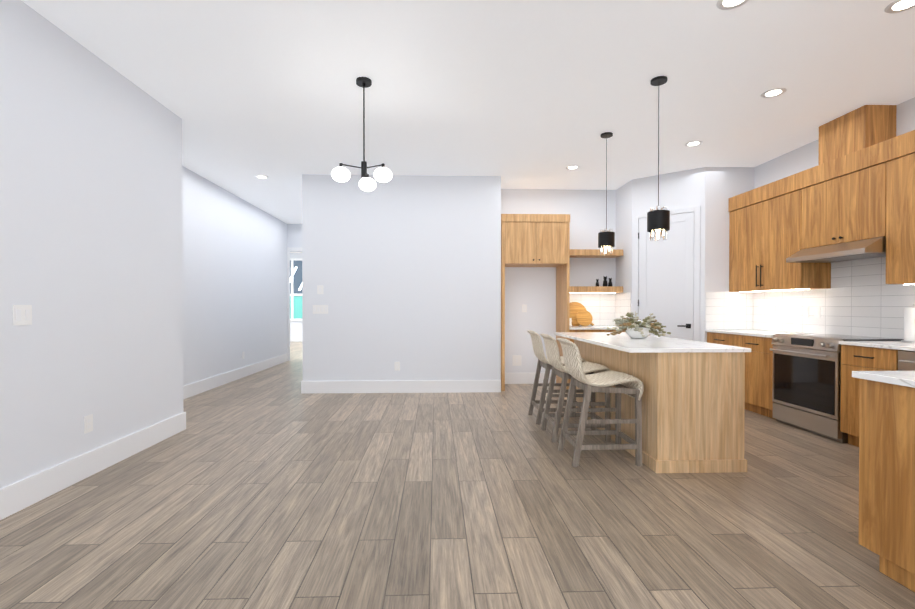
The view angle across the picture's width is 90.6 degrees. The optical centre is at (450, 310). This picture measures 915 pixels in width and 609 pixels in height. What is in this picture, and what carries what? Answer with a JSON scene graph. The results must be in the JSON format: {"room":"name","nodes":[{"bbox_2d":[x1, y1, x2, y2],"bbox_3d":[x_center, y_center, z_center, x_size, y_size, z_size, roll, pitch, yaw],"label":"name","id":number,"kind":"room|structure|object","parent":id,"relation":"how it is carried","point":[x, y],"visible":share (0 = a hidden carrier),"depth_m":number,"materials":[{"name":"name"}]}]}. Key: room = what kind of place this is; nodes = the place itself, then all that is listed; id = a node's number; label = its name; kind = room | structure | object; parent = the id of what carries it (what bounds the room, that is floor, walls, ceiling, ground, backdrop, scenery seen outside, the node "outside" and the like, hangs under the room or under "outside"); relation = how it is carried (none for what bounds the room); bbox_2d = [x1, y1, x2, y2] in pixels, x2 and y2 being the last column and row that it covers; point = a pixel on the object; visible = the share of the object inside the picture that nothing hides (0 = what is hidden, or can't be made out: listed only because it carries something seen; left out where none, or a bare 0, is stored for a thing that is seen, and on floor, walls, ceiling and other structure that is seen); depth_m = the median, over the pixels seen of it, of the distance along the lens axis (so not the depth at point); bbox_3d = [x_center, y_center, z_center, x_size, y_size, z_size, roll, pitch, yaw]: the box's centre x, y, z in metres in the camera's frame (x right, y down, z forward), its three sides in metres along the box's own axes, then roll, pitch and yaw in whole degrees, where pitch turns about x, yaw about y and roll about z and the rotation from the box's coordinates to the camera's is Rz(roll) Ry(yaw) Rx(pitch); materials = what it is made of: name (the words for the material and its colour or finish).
{"room":"kitchen","nodes":[
{"label":"kitchen","id":0,"kind":"room"},
{"bbox_2d":[0,0,183,488],"bbox_3d":[-2.954,-0.316,0.781,0.930,3.020,7.220,0,0,-2],"label":"wall","id":1,"kind":"structure","parent":0,"point":[91,239],"depth_m":3.13,"materials":[{"name":"white paint"}]},
{"bbox_2d":[13,305,31,324],"bbox_3d":[-2.545,0.029,2.693,0.008,0.120,0.120,0,0,-2],"label":"switch plate","id":2,"kind":"object","parent":1,"relation":"attached to","point":[22,314],"visible":1,"depth_m":2.69,"materials":[{"name":"white plastic"}]},
{"bbox_2d":[84,414,92,433],"bbox_3d":[-2.561,0.804,3.204,0.008,0.120,0.075,0,0,-2],"label":"electrical outlet","id":3,"kind":"object","parent":1,"relation":"attached to","point":[88,423],"visible":1,"depth_m":3.20,"materials":[{"name":"white plastic"}]},
{"bbox_2d":[0,412,185,519],"bbox_3d":[-2.483,1.109,0.876,0.016,0.170,7.116,0,0,-2],"label":"baseboard","id":4,"kind":"structure","parent":1,"relation":"attached to","point":[15,497],"depth_m":3.12,"materials":[{"name":"white wood"}]},
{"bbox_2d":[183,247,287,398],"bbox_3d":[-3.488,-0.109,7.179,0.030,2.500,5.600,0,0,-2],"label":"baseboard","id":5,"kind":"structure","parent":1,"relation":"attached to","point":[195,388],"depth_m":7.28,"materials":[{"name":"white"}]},
{"bbox_2d":[182,166,286,385],"bbox_3d":[-3.565,-0.369,7.235,0.120,3.020,5.720,0,0,-2],"label":"wall","id":6,"kind":"structure","parent":0,"point":[234,277],"depth_m":7.14,"materials":[{"name":"white paint"}]},
{"bbox_2d":[287,224,301,251],"bbox_3d":[-2.880,-0.392,10.058,1.430,3.020,0.120,0,0,-2],"label":"wall","id":7,"kind":"structure","parent":0,"point":[294,235],"depth_m":9.97,"materials":[{"name":"white paint"}]},
{"bbox_2d":[288,247,301,360],"bbox_3d":[-2.873,-0.132,9.992,1.380,2.500,0.016,0,0,-2],"label":"door frame","id":8,"kind":"structure","parent":7,"relation":"attached to","point":[289,248],"depth_m":9.96,"materials":[{"name":"white"}]},
{"bbox_2d":[290,253,301,341],"bbox_3d":[-4.290,-0.437,15.508,5.500,3.020,0.136,0,0,-2],"label":"wall","id":9,"kind":"structure","parent":0,"point":[295,331],"depth_m":15.41,"materials":[{"name":"white paint"}]},
{"bbox_2d":[290,258,301,320],"bbox_3d":[-5.312,-0.701,15.391,2.130,2.130,0.055,0,0,-2],"label":"sunroom window","id":10,"kind":"structure","parent":9,"relation":"in","point":[295,289],"depth_m":15.41,"materials":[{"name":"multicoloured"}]},
{"bbox_2d":[302,174,500,380],"bbox_3d":[-0.731,-0.377,8.236,2.750,3.020,3.900,0,0,-2],"label":"wall","id":11,"kind":"structure","parent":0,"point":[404,271],"depth_m":6.29,"materials":[{"name":"white paint"}]},
{"bbox_2d":[317,285,322,293],"bbox_3d":[-1.796,-0.281,6.247,0.085,0.120,0.008,0,0,-2],"label":"light switch","id":12,"kind":"object","parent":11,"relation":"attached to","point":[319,289],"visible":1,"depth_m":6.25,"materials":[{"name":"white plastic"}]},
{"bbox_2d":[313,305,327,313],"bbox_3d":[-1.793,-0.009,6.249,0.192,0.110,0.008,0,0,-2],"label":"light switch","id":13,"kind":"object","parent":11,"relation":"attached to","point":[320,309],"visible":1,"depth_m":6.25,"materials":[{"name":"white plastic"}]},
{"bbox_2d":[394,362,399,370],"bbox_3d":[-0.739,0.779,6.290,0.075,0.120,0.008,0,0,-2],"label":"outlet","id":14,"kind":"object","parent":11,"relation":"attached to","point":[396,366],"visible":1,"depth_m":6.29,"materials":[{"name":"white plastic"}]},
{"bbox_2d":[301,380,500,393],"bbox_3d":[-0.663,1.064,6.291,2.740,0.170,0.016,0,0,-2],"label":"baseboard","id":15,"kind":"structure","parent":11,"relation":"attached to","point":[402,386],"depth_m":6.28,"materials":[{"name":"white wood"}]},
{"bbox_2d":[0,342,914,608],"bbox_3d":[-1.342,1.197,6.548,10.820,0.100,18.620,0,0,-2],"label":"floor","id":16,"kind":"structure","parent":0,"point":[273,487],"depth_m":2.55,"materials":[{"name":"brown wood"}]},
{"bbox_2d":[501,214,569,390],"bbox_3d":[1.201,-0.110,6.715,0.985,2.510,0.624,0,0,-2],"label":"tall cabinet","id":17,"kind":"object","parent":16,"relation":"on","point":[535,240],"visible":0.83,"depth_m":6.42,"materials":[{"name":"brown wood"}]},
{"bbox_2d":[527,330,587,424],"bbox_3d":[1.132,0.691,4.812,0.560,0.949,0.456,0,0,-2],"label":"stool","id":18,"kind":"object","parent":16,"relation":"on","point":[543,361],"visible":0.48,"depth_m":4.68,"materials":[{"name":"wicker"}]},
{"bbox_2d":[540,334,610,442],"bbox_3d":[1.152,0.696,4.203,0.560,0.949,0.456,0,0,-2],"label":"stool","id":19,"kind":"object","parent":16,"relation":"on","point":[559,369],"visible":0.83,"depth_m":4.03,"materials":[{"name":"wicker"}]},
{"bbox_2d":[569,330,625,382],"bbox_3d":[2.142,0.710,6.747,0.900,0.870,0.634,0,0,-2],"label":"base cabinet","id":20,"kind":"object","parent":16,"relation":"on","point":[571,340],"visible":0.12,"depth_m":6.46,"materials":[{"name":"brown wood"}]},
{"bbox_2d":[569,326,618,329],"bbox_3d":[2.141,0.260,6.751,0.900,0.030,0.618,0,0,-2],"label":"countertop","id":21,"kind":"structure","parent":20,"relation":"on","point":[588,327],"depth_m":6.46,"materials":[{"name":"white stone"}]},
{"bbox_2d":[569,302,586,325],"bbox_3d":[1.926,0.058,6.985,0.380,0.373,0.112,0,0,-2],"label":"cutting board","id":22,"kind":"object","parent":21,"relation":"on","point":[575,308],"visible":0.42,"depth_m":6.99,"materials":[{"name":"brown wood"}]},
{"bbox_2d":[576,310,593,325],"bbox_3d":[2.046,0.123,6.892,0.266,0.245,0.090,0,0,2],"label":"cutting board","id":23,"kind":"object","parent":21,"relation":"on","point":[584,318],"visible":1,"depth_m":6.88,"materials":[{"name":"brown wood"}]},
{"bbox_2d":[557,338,643,466],"bbox_3d":[1.171,0.701,3.593,0.560,0.949,0.456,0,0,-2],"label":"stool","id":24,"kind":"object","parent":16,"relation":"on","point":[628,385],"visible":1,"depth_m":3.42,"materials":[{"name":"wicker"}]},
{"bbox_2d":[574,340,746,472],"bbox_3d":[1.784,0.731,4.268,0.673,0.870,2.020,0,0,-2],"label":"kitchen island","id":25,"kind":"object","parent":16,"relation":"on","point":[693,412],"visible":0.67,"depth_m":3.28,"materials":[{"name":"brown wood"}]},
{"bbox_2d":[554,332,750,352],"bbox_3d":[1.688,0.280,4.261,0.890,0.030,2.050,0,0,-2],"label":"island countertop","id":26,"kind":"structure","parent":25,"relation":"on","point":[624,341],"depth_m":3.67,"materials":[{"name":"white stone"}]},
{"bbox_2d":[607,311,670,338],"bbox_3d":[1.788,0.138,4.285,0.593,0.253,0.538,0,0,-2],"label":"potted plant","id":27,"kind":"object","parent":26,"relation":"on","point":[634,327],"visible":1,"depth_m":4.21,"materials":[{"name":"green plant"}]},
{"bbox_2d":[707,332,774,418],"bbox_3d":[3.678,0.722,5.341,0.618,0.870,1.163,0,0,-2],"label":"base cabinet","id":28,"kind":"object","parent":16,"relation":"on","point":[758,362],"depth_m":5.01,"materials":[{"name":"brown wood"}]},
{"bbox_2d":[706,329,809,337],"bbox_3d":[3.668,0.272,5.336,0.638,0.029,1.163,0,0,-2],"label":"countertop","id":29,"kind":"structure","parent":28,"relation":"on","point":[748,332],"depth_m":5.31,"materials":[{"name":"white stone"}]},
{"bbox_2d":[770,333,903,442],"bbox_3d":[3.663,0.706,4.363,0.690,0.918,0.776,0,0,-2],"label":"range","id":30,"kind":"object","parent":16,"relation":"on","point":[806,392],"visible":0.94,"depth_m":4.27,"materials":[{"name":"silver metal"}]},
{"bbox_2d":[840,345,901,443],"bbox_3d":[3.730,0.735,3.730,0.618,0.870,0.480,0,0,-2],"label":"base cabinet","id":31,"kind":"object","parent":16,"relation":"on","point":[853,358],"depth_m":3.83,"materials":[{"name":"brown wood"}]},
{"bbox_2d":[839,341,914,350],"bbox_3d":[3.752,0.293,2.729,0.638,0.029,2.475,0,0,-2],"label":"countertop","id":32,"kind":"structure","parent":31,"relation":"on","point":[897,345],"depth_m":3.67,"materials":[{"name":"white stone"}]},
{"bbox_2d":[901,304,914,342],"bbox_3d":[3.908,0.109,3.816,0.150,0.319,0.150,0,0,-2],"label":"paper towel roll","id":33,"kind":"object","parent":32,"relation":"on","point":[909,324],"visible":1,"depth_m":3.80,"materials":[{"name":"white paper"}]},
{"bbox_2d":[851,378,914,591],"bbox_3d":[2.702,0.751,1.801,1.600,0.870,0.640,0,0,-2],"label":"base cabinet","id":34,"kind":"object","parent":16,"relation":"on","point":[877,422],"depth_m":1.97,"materials":[{"name":"brown wood"}]},
{"bbox_2d":[852,371,914,387],"bbox_3d":[2.662,0.301,1.797,1.560,0.029,0.683,0,0,-2],"label":"countertop","id":35,"kind":"structure","parent":34,"relation":"on","point":[904,378],"depth_m":1.99,"materials":[{"name":"white stone"}]},
{"bbox_2d":[898,350,914,370],"bbox_3d":[3.701,0.743,3.184,0.614,0.864,0.590,0,0,-2],"label":"dishwasher","id":36,"kind":"object","parent":16,"relation":"on","point":[906,360],"visible":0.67,"depth_m":3.40,"materials":[{"name":"silver metal"}]},
{"bbox_2d":[22,0,914,252],"bbox_3d":[-1.342,-1.923,6.523,10.820,0.100,18.620,0,0,-2],"label":"ceiling","id":37,"kind":"structure","parent":0,"point":[528,94],"depth_m":3.63,"materials":[{"name":"white paint"}]},
{"bbox_2d":[255,175,268,178],"bbox_3d":[-2.647,-1.869,6.351,0.184,0.004,0.184,0,0,-2],"label":"recessed light","id":38,"kind":"object","parent":37,"relation":"in","point":[262,177],"visible":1,"depth_m":6.33,"materials":[{"name":"white"}]},
{"bbox_2d":[332,77,391,190],"bbox_3d":[-0.698,-1.429,3.693,0.473,0.840,0.429,0,0,-2],"label":"chandelier","id":39,"kind":"object","parent":37,"relation":"hanging from","point":[341,173],"visible":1,"depth_m":3.60,"materials":[{"name":"black metal"}]},
{"bbox_2d":[566,165,579,169],"bbox_3d":[1.599,-1.866,5.917,0.184,0.004,0.184,0,0,-2],"label":"recessed light","id":40,"kind":"object","parent":37,"relation":"in","point":[572,167],"visible":1,"depth_m":5.91,"materials":[{"name":"white"}]},
{"bbox_2d":[598,132,614,254],"bbox_3d":[1.651,-1.226,4.783,0.166,1.264,0.166,0,0,-2],"label":"pendant light","id":41,"kind":"object","parent":37,"relation":"hanging from","point":[606,239],"visible":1,"depth_m":4.74,"materials":[{"name":"black metal"}]},
{"bbox_2d":[647,76,669,240],"bbox_3d":[1.672,-1.206,3.633,0.166,1.284,0.166,0,0,-2],"label":"pendant light","id":42,"kind":"object","parent":37,"relation":"hanging from","point":[658,223],"visible":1,"depth_m":3.59,"materials":[{"name":"black metal"}]},
{"bbox_2d":[685,141,702,146],"bbox_3d":[2.717,-1.859,5.052,0.184,0.004,0.184,0,0,-2],"label":"recessed light","id":43,"kind":"object","parent":37,"relation":"in","point":[691,143],"visible":1,"depth_m":5.04,"materials":[{"name":"white"}]},
{"bbox_2d":[716,0,748,9],"bbox_3d":[1.683,-1.839,2.683,0.184,0.004,0.184,0,0,-2],"label":"recessed light","id":44,"kind":"object","parent":37,"relation":"in","point":[723,4],"visible":1,"depth_m":2.72,"materials":[{"name":"white"}]},
{"bbox_2d":[760,88,786,97],"bbox_3d":[2.751,-1.849,3.853,0.184,0.004,0.184,0,0,-2],"label":"recessed light","id":45,"kind":"object","parent":37,"relation":"in","point":[770,93],"visible":1,"depth_m":3.84,"materials":[{"name":"white"}]},
{"bbox_2d":[884,0,914,13],"bbox_3d":[2.732,-1.839,2.716,0.184,0.004,0.184,0,0,-2],"label":"recessed light","id":46,"kind":"object","parent":37,"relation":"in","point":[896,6],"visible":1,"depth_m":2.74,"materials":[{"name":"white"}]},
{"bbox_2d":[501,189,615,372],"bbox_3d":[1.632,-0.368,7.101,1.900,3.020,0.120,0,0,-2],"label":"wall","id":47,"kind":"structure","parent":0,"point":[533,289],"depth_m":7.04,"materials":[{"name":"white paint"}]},
{"bbox_2d":[512,355,520,365],"bbox_3d":[1.034,0.783,7.027,0.140,0.160,0.008,0,0,-2],"label":"outlet box","id":48,"kind":"object","parent":47,"relation":"attached to","point":[516,360],"visible":1,"depth_m":7.03,"materials":[{"name":"white plastic"}]},
{"bbox_2d":[522,305,526,311],"bbox_3d":[1.149,-0.027,7.023,0.075,0.120,0.008,0,0,-2],"label":"outlet","id":49,"kind":"object","parent":47,"relation":"attached to","point":[524,308],"visible":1,"depth_m":7.02,"materials":[{"name":"white plastic"}]},
{"bbox_2d":[505,373,555,383],"bbox_3d":[1.209,1.058,7.031,0.880,0.170,0.016,0,0,-2],"label":"baseboard","id":50,"kind":"structure","parent":47,"relation":"attached to","point":[510,378],"depth_m":7.02,"materials":[{"name":"white wood"}]},
{"bbox_2d":[570,286,622,292],"bbox_3d":[2.131,-0.308,6.891,0.888,0.097,0.308,0,0,-2],"label":"floating shelf","id":51,"kind":"object","parent":47,"relation":"attached to","point":[596,289],"visible":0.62,"depth_m":6.74,"materials":[{"name":"brown wood"}]},
{"bbox_2d":[603,276,607,285],"bbox_3d":[2.359,-0.437,6.893,0.075,0.161,0.073,0,0,-2],"label":"figurine","id":52,"kind":"object","parent":51,"relation":"on","point":[605,283],"visible":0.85,"depth_m":6.87,"materials":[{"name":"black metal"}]},
{"bbox_2d":[570,249,622,257],"bbox_3d":[2.131,-0.861,6.887,0.888,0.090,0.308,0,0,-2],"label":"floating shelf","id":53,"kind":"object","parent":47,"relation":"attached to","point":[584,253],"visible":0.6,"depth_m":6.74,"materials":[{"name":"brown wood"}]},
{"bbox_2d":[570,292,630,325],"bbox_3d":[2.140,-0.010,6.779,0.900,0.506,0.558,0,0,-2],"label":"backsplash","id":54,"kind":"structure","parent":47,"relation":"attached to","point":[605,309],"depth_m":7.05,"materials":[{"name":"tile"}]},
{"bbox_2d":[616,167,753,341],"bbox_3d":[3.335,-0.363,6.560,1.470,3.020,1.310,0,0,-2],"label":"wall","id":55,"kind":"structure","parent":0,"point":[710,191],"depth_m":5.93,"materials":[{"name":"white paint"}]},
{"bbox_2d":[633,206,700,340],"bbox_3d":[2.944,-0.110,6.201,0.652,2.520,0.572,0,0,-2],"label":"pantry door","id":56,"kind":"structure","parent":55,"relation":"in","point":[666,275],"depth_m":6.15,"materials":[{"name":"white paint"}]},
{"bbox_2d":[754,97,914,333],"bbox_3d":[4.167,-0.323,1.664,0.120,3.020,8.530,0,0,-2],"label":"wall","id":57,"kind":"structure","parent":0,"point":[799,159],"depth_m":5.16,"materials":[{"name":"white paint"}]},
{"bbox_2d":[728,174,803,291],"bbox_3d":[3.817,-1.047,5.330,0.340,1.628,1.165,0,0,-2],"label":"upper cabinet","id":58,"kind":"object","parent":57,"relation":"attached to","point":[762,220],"depth_m":5.29,"materials":[{"name":"brown wood"}]},
{"bbox_2d":[705,257,914,338],"bbox_3d":[3.710,-0.181,4.041,0.638,0.893,3.748,0,0,-2],"label":"backsplash","id":59,"kind":"structure","parent":57,"relation":"attached to","point":[860,297],"depth_m":4.70,"materials":[{"name":"tile"}]},
{"bbox_2d":[796,105,879,288],"bbox_3d":[3.850,-1.039,4.302,0.340,1.628,0.892,0,0,-2],"label":"upper cabinet","id":60,"kind":"object","parent":57,"relation":"attached to","point":[857,183],"depth_m":4.30,"materials":[{"name":"brown wood"}]},
{"bbox_2d":[786,237,885,262],"bbox_3d":[3.766,-0.561,4.301,0.488,0.142,0.869,0,0,-2],"label":"range hood","id":61,"kind":"object","parent":60,"relation":"attached to","point":[862,249],"visible":0.79,"depth_m":4.18,"materials":[{"name":"silver metal"}]},
{"bbox_2d":[880,105,914,284],"bbox_3d":[3.882,-1.030,3.292,0.340,1.628,1.128,0,0,-2],"label":"upper cabinet","id":62,"kind":"object","parent":57,"relation":"attached to","point":[895,151],"depth_m":3.78,"materials":[{"name":"brown wood"}]},
{"bbox_2d":[908,130,914,268],"bbox_3d":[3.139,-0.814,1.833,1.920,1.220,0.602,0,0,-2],"label":"upper cabinet","id":63,"kind":"object","parent":57,"relation":"attached to","point":[911,192],"depth_m":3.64,"materials":[{"name":"brown wood"}]}
]}

